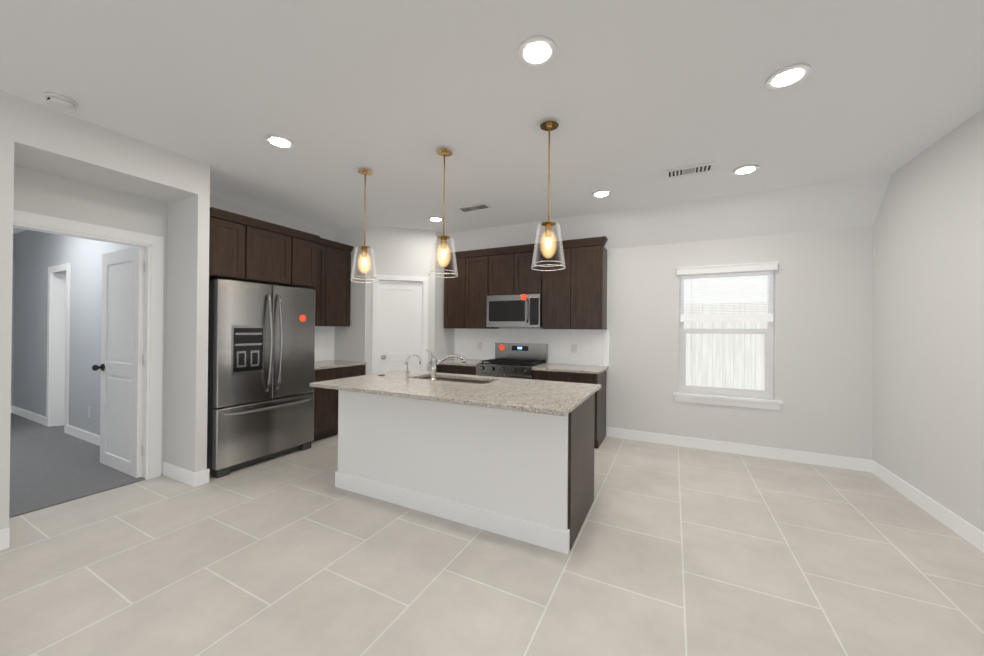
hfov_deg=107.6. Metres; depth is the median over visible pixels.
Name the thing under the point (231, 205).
wall
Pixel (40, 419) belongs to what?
baseboard
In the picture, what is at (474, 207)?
ceiling vent
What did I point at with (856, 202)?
ceiling
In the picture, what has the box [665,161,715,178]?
ceiling vent
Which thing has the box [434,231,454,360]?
wall
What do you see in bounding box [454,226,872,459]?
wall
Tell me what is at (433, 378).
faucet
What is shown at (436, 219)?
recessed light
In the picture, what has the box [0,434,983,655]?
floor
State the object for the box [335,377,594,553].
kitchen island
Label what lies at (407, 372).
tap
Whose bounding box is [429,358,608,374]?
countertop
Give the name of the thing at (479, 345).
outlet
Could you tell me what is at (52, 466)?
floor
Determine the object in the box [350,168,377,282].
pendant light
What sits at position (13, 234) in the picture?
wall
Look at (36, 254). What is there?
wall
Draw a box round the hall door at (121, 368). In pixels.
[92,246,144,477]
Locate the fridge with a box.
[207,278,314,477]
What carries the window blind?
attached to the window
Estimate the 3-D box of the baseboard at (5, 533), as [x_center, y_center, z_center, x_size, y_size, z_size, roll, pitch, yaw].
[-3.781,1.253,0.469,0.014,0.115,3.830,0,0,27]
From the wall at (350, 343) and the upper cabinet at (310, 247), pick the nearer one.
the upper cabinet at (310, 247)
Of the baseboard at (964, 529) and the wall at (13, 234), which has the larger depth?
the wall at (13, 234)
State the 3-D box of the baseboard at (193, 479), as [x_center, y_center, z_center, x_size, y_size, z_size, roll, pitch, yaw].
[-2.726,1.273,3.149,0.541,0.115,0.034,0,0,27]
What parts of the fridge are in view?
door, drawer, handle, handle, handle, door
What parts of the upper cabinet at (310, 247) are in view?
door, door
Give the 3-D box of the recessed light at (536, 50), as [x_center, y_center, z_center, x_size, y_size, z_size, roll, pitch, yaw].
[0.226,-1.384,1.807,0.190,0.016,0.190,0,0,27]
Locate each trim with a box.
[13,210,163,479]
[46,263,70,433]
[372,274,427,373]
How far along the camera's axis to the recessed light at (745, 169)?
3.08 m
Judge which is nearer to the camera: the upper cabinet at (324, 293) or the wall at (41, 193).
the wall at (41, 193)
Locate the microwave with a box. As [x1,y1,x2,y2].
[486,294,541,326]
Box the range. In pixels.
[476,343,547,378]
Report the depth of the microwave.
4.71 m
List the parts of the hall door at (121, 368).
knob, knob, hall door hinges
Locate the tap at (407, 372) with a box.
[403,354,420,378]
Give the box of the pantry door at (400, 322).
[378,280,421,372]
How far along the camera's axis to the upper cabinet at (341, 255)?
4.85 m
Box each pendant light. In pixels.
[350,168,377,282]
[429,148,457,277]
[531,120,565,270]
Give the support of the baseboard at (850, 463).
attached to the wall at (823, 345)
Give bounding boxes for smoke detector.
[44,92,76,111]
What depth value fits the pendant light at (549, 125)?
2.43 m
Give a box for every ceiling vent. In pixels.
[456,203,491,212]
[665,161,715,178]
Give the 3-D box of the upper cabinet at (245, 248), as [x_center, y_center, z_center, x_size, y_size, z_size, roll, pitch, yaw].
[-2.696,-0.738,3.459,0.706,0.550,0.368,0,0,27]
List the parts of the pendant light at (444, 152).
lamp shade, lamp shade, rod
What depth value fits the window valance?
3.95 m
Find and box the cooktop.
[478,359,545,366]
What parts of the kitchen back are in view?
door, door, door, door, door, crown, door, door, door, door, door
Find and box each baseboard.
[0,528,9,549]
[11,406,45,425]
[67,425,99,445]
[163,462,203,486]
[606,427,867,471]
[868,460,983,552]
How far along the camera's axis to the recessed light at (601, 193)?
3.65 m
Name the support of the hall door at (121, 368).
in the wall at (41, 193)
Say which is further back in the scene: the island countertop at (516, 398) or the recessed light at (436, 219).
the recessed light at (436, 219)
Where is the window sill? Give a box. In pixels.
[674,392,782,409]
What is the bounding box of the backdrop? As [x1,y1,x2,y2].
[679,276,766,389]
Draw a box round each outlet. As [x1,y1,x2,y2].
[88,407,91,417]
[477,342,481,349]
[572,344,576,352]
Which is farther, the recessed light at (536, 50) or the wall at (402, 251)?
the wall at (402, 251)
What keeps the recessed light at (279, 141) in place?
in the ceiling at (634, 99)
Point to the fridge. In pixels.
(261, 356)
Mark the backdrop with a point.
(740, 345)
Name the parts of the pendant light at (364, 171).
lamp shade, lamp shade, rod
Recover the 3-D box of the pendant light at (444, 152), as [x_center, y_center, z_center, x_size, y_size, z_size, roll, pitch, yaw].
[-0.375,-0.900,2.813,0.230,0.984,0.230,0,0,27]
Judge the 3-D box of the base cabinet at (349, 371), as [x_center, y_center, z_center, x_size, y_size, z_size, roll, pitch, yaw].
[-2.085,0.914,4.782,0.626,0.855,0.470,0,0,27]
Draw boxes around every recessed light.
[265,134,293,148]
[428,216,442,221]
[518,35,555,66]
[592,189,610,197]
[732,164,758,174]
[766,63,810,88]
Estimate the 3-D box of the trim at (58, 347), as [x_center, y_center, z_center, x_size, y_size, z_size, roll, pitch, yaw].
[-5.541,0.254,4.674,0.750,2.120,0.136,0,0,27]
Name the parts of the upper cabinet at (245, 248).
crown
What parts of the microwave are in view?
handle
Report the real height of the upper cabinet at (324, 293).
1.070 m
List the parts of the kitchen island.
skirting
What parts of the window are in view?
blind cord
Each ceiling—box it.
[0,0,983,233]
[444,174,891,251]
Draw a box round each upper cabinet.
[209,211,256,282]
[257,223,300,286]
[298,235,320,290]
[315,239,332,326]
[333,243,352,326]
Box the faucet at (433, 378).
[425,349,465,381]
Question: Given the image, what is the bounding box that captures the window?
[679,270,773,398]
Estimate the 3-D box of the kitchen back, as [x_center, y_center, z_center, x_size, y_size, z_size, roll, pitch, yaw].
[0.312,0.141,4.778,2.313,2.440,0.653,0,0,27]
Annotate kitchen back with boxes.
[429,236,608,448]
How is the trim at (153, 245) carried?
attached to the wall at (41, 193)
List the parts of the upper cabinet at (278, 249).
door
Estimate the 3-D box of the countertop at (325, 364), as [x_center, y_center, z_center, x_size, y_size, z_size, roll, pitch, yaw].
[-2.153,0.471,4.625,0.641,0.030,0.822,0,0,27]
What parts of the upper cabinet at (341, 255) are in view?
door, door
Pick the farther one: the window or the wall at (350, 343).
the wall at (350, 343)
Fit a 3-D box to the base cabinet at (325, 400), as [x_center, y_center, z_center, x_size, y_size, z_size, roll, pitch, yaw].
[-2.241,0.912,4.471,0.626,0.855,0.469,0,0,27]
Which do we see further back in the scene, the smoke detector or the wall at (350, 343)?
the wall at (350, 343)
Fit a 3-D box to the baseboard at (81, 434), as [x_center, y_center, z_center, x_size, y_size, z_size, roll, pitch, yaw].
[-4.142,1.264,3.896,2.460,0.115,0.014,0,0,27]
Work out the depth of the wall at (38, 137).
2.84 m
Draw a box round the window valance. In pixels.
[676,261,778,274]
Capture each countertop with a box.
[310,373,589,416]
[314,359,364,370]
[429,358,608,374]
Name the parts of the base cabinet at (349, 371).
door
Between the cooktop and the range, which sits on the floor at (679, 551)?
the range
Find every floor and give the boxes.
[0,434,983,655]
[9,413,144,517]
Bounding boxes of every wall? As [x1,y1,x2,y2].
[0,90,209,529]
[11,230,133,435]
[13,165,167,474]
[13,234,14,253]
[210,193,334,240]
[334,225,366,361]
[365,225,435,374]
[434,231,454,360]
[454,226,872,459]
[872,108,983,531]
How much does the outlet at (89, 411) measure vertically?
0.115 m
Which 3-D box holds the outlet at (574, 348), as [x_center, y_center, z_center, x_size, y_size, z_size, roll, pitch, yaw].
[1.084,0.272,4.739,0.075,0.115,0.008,0,0,27]
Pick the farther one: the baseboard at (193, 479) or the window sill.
the window sill
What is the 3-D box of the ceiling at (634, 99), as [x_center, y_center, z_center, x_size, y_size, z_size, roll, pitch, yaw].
[-2.921,-1.476,2.167,10.847,0.120,7.597,0,0,27]
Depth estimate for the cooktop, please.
4.67 m
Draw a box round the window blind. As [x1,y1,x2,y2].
[680,271,773,321]
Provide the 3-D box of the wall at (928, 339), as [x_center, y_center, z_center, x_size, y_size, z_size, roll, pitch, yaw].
[1.958,-0.015,-0.051,0.120,2.740,8.045,0,0,27]
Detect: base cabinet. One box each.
[310,367,344,441]
[345,363,366,377]
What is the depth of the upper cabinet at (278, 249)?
3.70 m
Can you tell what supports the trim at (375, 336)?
attached to the wall at (402, 251)
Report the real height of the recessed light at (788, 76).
0.016 m
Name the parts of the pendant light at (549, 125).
lamp shade, lamp shade, rod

